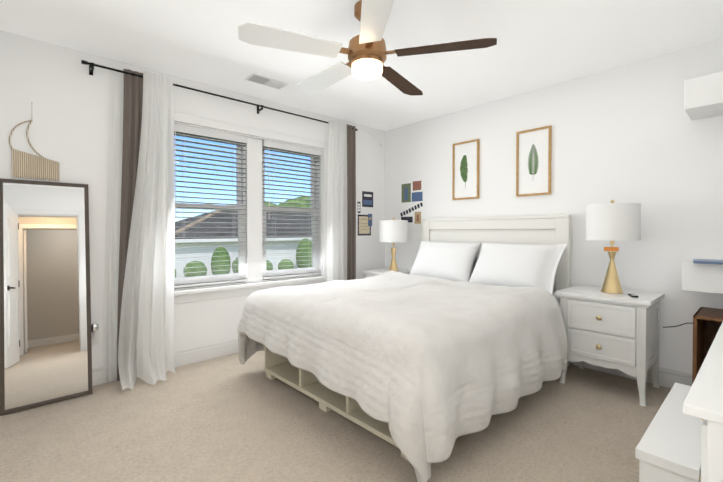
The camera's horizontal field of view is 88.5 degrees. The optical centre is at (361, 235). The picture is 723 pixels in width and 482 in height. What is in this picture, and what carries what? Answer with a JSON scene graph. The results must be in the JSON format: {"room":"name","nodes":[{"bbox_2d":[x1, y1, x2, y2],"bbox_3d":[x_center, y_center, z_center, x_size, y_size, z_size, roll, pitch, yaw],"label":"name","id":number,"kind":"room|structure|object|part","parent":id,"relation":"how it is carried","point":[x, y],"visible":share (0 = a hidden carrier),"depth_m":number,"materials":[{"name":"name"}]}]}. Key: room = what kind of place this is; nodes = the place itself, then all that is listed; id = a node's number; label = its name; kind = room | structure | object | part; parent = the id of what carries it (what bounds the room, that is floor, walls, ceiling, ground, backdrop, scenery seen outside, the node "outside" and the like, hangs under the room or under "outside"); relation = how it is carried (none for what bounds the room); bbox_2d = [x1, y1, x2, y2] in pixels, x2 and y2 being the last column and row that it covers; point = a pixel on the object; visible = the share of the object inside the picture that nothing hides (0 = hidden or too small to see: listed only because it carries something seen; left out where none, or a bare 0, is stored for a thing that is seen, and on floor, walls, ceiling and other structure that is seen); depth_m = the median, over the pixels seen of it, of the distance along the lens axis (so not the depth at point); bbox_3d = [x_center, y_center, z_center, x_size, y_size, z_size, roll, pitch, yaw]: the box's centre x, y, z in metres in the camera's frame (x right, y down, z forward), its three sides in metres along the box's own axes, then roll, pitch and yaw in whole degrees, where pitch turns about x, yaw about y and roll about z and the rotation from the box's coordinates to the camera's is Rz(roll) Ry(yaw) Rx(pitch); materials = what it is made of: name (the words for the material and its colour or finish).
{"room":"bedroom","nodes":[
{"label":"bedroom","id":0,"kind":"room"},
{"bbox_2d":[0,30,384,367],"bbox_3d":[-1.218,-0.119,3.526,4.280,2.440,0.140,-1,1,-43],"label":"wall","id":1,"kind":"structure","parent":0,"point":[66,94],"depth_m":2.76,"materials":[{"name":"white paint"}]},
{"bbox_2d":[9,102,59,180],"bbox_3d":[-2.206,-0.638,2.507,0.257,0.520,0.012,-1,1,-43],"label":"macrame hanging","id":2,"kind":"object","parent":1,"relation":"attached to","point":[38,167],"visible":1,"depth_m":2.49,"materials":[{"name":"beige fabric"}]},
{"bbox_2d":[91,323,98,344],"bbox_3d":[-1.961,0.723,2.718,0.070,0.169,0.059,-1,1,-43],"label":"outlet","id":3,"kind":"object","parent":1,"relation":"attached to","point":[94,333],"visible":0.6,"depth_m":2.72,"materials":[{"name":"white paint"}]},
{"bbox_2d":[92,338,237,385],"bbox_3d":[-1.165,1.034,3.482,4.000,0.135,0.016,-1,1,-43],"label":"baseboard","id":4,"kind":"structure","parent":1,"relation":"attached to","point":[202,353],"depth_m":3.24,"materials":[{"name":"white paint"}]},
{"bbox_2d":[81,60,357,389],"bbox_3d":[-0.959,-0.086,3.444,2.600,2.353,0.328,-1,1,-43],"label":"curtains","id":5,"kind":"object","parent":1,"relation":"attached to","point":[138,318],"visible":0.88,"depth_m":2.84,"materials":[{"name":"white fabric"}]},
{"bbox_3d":[-1.038,-1.219,3.516,2.600,0.070,0.097,-1,1,-43],"label":"rod","id":6,"kind":"part","parent":5,"relation":"part of","materials":[{"name":"black metal"}]},
{"bbox_2d":[174,112,327,303],"bbox_3d":[-1.050,-0.233,3.638,1.790,1.605,0.200,-1,1,-43],"label":"window","id":7,"kind":"structure","parent":1,"relation":"in","point":[254,263],"depth_m":3.62,"materials":[{"name":"white paint"}]},
{"bbox_2d":[174,123,320,287],"bbox_3d":[-1.043,-0.254,3.629,1.560,1.380,0.058,-1,1,-43],"label":"window blinds","id":8,"kind":"object","parent":7,"relation":"attached to","point":[218,136],"visible":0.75,"depth_m":3.48,"materials":[{"name":"white plastic"}]},
{"bbox_2d":[356,191,372,235],"bbox_3d":[0.016,-0.272,4.558,0.358,0.544,0.004,-1,1,-43],"label":"picture","id":9,"kind":"object","parent":1,"relation":"attached to","point":[364,224],"visible":0.92,"depth_m":4.59,"materials":[{"name":"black paper"}]},
{"bbox_2d":[0,351,671,481],"bbox_3d":[0.114,1.168,2.089,4.280,0.100,4.080,-1,1,-43],"label":"floor","id":10,"kind":"structure","parent":0,"point":[230,418],"depth_m":2.05,"materials":[{"name":"carpet"}]},
{"bbox_2d":[0,178,91,415],"bbox_3d":[-2.106,0.372,2.487,0.465,1.475,0.153,-1,1,-43],"label":"mirror","id":11,"kind":"object","parent":10,"relation":"on","point":[45,331],"visible":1,"depth_m":2.47,"materials":[{"name":"clear glass"}]},
{"bbox_2d":[363,268,410,277],"bbox_3d":[0.345,0.751,4.366,0.494,0.680,0.476,-1,1,-43],"label":"nightstand","id":12,"kind":"object","parent":10,"relation":"on","point":[372,272],"visible":0.04,"depth_m":4.31,"materials":[{"name":"white wood"}]},
{"bbox_2d":[379,218,407,270],"bbox_3d":[0.373,0.101,4.309,0.330,0.620,0.330,-1,1,-43],"label":"lamp","id":13,"kind":"object","parent":12,"relation":"on","point":[393,231],"visible":1,"depth_m":4.18,"materials":[{"name":"white fabric"}]},
{"bbox_2d":[237,214,571,481],"bbox_3d":[0.426,0.465,2.979,2.301,1.285,1.967,-1,1,-43],"label":"bed","id":14,"kind":"object","parent":10,"relation":"on","point":[443,345],"visible":1,"depth_m":2.22,"materials":[{"name":"white fabric"}]},
{"bbox_3d":[0.483,0.611,3.032,1.978,0.238,1.470,-1,1,-43],"label":"mattress","id":15,"kind":"part","parent":14,"relation":"part of","materials":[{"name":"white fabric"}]},
{"bbox_2d":[555,285,664,406],"bbox_3d":[1.829,0.765,2.748,0.494,0.690,0.576,-1,1,-43],"label":"nightstand","id":16,"kind":"object","parent":10,"relation":"on","point":[620,332],"visible":0.94,"depth_m":2.58,"materials":[{"name":"white wood"}]},
{"bbox_2d":[586,200,640,293],"bbox_3d":[1.852,0.078,2.741,0.336,0.683,0.336,-1,1,-43],"label":"lamp","id":17,"kind":"object","parent":16,"relation":"on","point":[612,222],"visible":1,"depth_m":2.62,"materials":[{"name":"white fabric"}]},
{"bbox_2d":[635,383,702,481],"bbox_3d":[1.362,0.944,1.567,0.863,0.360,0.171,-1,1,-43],"label":"storage bench","id":18,"kind":"object","parent":10,"relation":"on","point":[668,448],"visible":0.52,"depth_m":1.35,"materials":[{"name":"white wood"}]},
{"bbox_2d":[683,322,722,481],"bbox_3d":[1.480,0.769,1.162,1.358,0.720,0.570,-1,1,-43],"label":"dresser","id":19,"kind":"object","parent":10,"relation":"on","point":[703,401],"visible":1,"depth_m":0.92,"materials":[{"name":"white wood"}]},
{"bbox_2d":[692,307,722,383],"bbox_3d":[2.429,0.807,2.193,0.400,0.620,0.670,-1,1,-43],"label":"stand","id":20,"kind":"object","parent":10,"relation":"on","point":[707,322],"visible":0.33,"depth_m":2.39,"materials":[{"name":"brown wood"}]},
{"bbox_2d":[0,0,722,130],"bbox_3d":[0.114,-1.372,2.059,4.280,0.100,4.080,-1,1,-43],"label":"ceiling","id":21,"kind":"structure","parent":0,"point":[542,43],"depth_m":2.51,"materials":[{"name":"white paint"}]},
{"bbox_2d":[245,73,288,89],"bbox_3d":[-0.817,-1.328,3.215,0.330,0.013,0.160,-1,1,-43],"label":"ceiling vent","id":22,"kind":"object","parent":21,"relation":"in","point":[265,81],"visible":1,"depth_m":3.19,"materials":[{"name":"white metal"}]},
{"bbox_2d":[238,0,496,95],"bbox_3d":[0.002,-1.123,2.190,1.378,0.398,1.333,-1,1,-43],"label":"ceiling fan","id":23,"kind":"object","parent":21,"relation":"hanging from","point":[366,51],"visible":1,"depth_m":2.05,"materials":[{"name":"brown metal"}]},
{"bbox_2d":[385,38,722,373],"bbox_3d":[1.687,-0.118,3.421,0.140,2.440,3.940,-1,1,-43],"label":"wall","id":24,"kind":"structure","parent":0,"point":[631,133],"depth_m":2.95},
{"bbox_2d":[400,178,422,227],"bbox_3d":[0.604,-0.382,4.493,0.003,0.580,0.359,-1,1,-43],"label":"picture","id":25,"kind":"object","parent":24,"relation":"attached to","point":[411,201],"visible":0.94,"depth_m":4.48,"materials":[{"name":"white paper"}]},
{"bbox_2d":[452,139,479,199],"bbox_3d":[1.103,-0.689,3.931,0.022,0.610,0.310,-1,1,-43],"label":"framed picture","id":26,"kind":"object","parent":24,"relation":"attached to","point":[465,172],"visible":0.94,"depth_m":3.93,"materials":[{"name":"white paper"}]},
{"bbox_2d":[516,125,551,196],"bbox_3d":[1.579,-0.673,3.412,0.022,0.610,0.310,-1,1,-43],"label":"framed picture","id":27,"kind":"object","parent":24,"relation":"attached to","point":[533,159],"visible":0.96,"depth_m":3.41,"materials":[{"name":"white paper"}]},
{"bbox_2d":[571,361,691,387],"bbox_3d":[1.588,1.035,3.428,0.016,0.135,3.783,-1,1,-43],"label":"baseboard","id":28,"kind":"structure","parent":24,"relation":"attached to","point":[669,378],"depth_m":2.73,"materials":[{"name":"white paint"}]},
{"bbox_2d":[682,260,722,293],"bbox_3d":[2.448,0.267,2.248,0.330,0.184,0.735,-1,1,-43],"label":"shelf","id":29,"kind":"object","parent":24,"relation":"attached to","point":[704,278],"visible":1,"depth_m":2.33,"materials":[{"name":"white wood"}]},
{"bbox_2d":[693,259,722,264],"bbox_3d":[2.264,0.165,2.285,0.330,0.016,0.230,1,1,41],"label":"book","id":30,"kind":"object","parent":29,"relation":"on","point":[705,261],"visible":1,"depth_m":2.29,"materials":[{"name":"blue"}]},
{"bbox_2d":[684,72,722,119],"bbox_3d":[2.442,-0.899,2.226,0.350,0.190,0.730,-1,1,-43],"label":"shelf","id":31,"kind":"object","parent":24,"relation":"attached to","point":[703,97],"visible":1,"depth_m":2.33,"materials":[{"name":"white wood"}]},
{"label":"outside","id":32,"kind":"structure","parent":0,"visible":0},
{"bbox_3d":[-16.322,2.201,37.777,100.000,0.200,69.000,-1,1,-43],"label":"ground","id":33,"kind":"structure","parent":32,"visible":0},
{"bbox_2d":[174,205,311,277],"bbox_3d":[-3.596,0.336,21.474,16.064,3.910,9.700,-1,1,-43],"label":"house","id":34,"kind":"structure","parent":33,"relation":"on","point":[269,241],"depth_m":16.73,"materials":[{"name":"white paint"}]},
{"bbox_2d":[265,196,309,208],"bbox_3d":[-4.168,-1.190,39.888,22.922,6.533,9.003,-1,1,-43],"label":"trees","id":35,"kind":"object","parent":33,"relation":"on","point":[293,201],"depth_m":35.94,"materials":[{"name":"green plant"}]},
{"bbox_3d":[-2.067,1.994,17.793,16.000,0.680,1.680,-1,1,-43],"label":"planter","id":36,"kind":"object","parent":33,"relation":"on","visible":0},
{"bbox_2d":[174,238,311,277],"bbox_3d":[-2.181,0.959,17.415,13.763,1.690,1.192,-1,1,-43],"label":"shrubs","id":37,"kind":"object","parent":36,"relation":"in","point":[217,260],"depth_m":14.34,"materials":[{"name":"green plant"}]}
]}

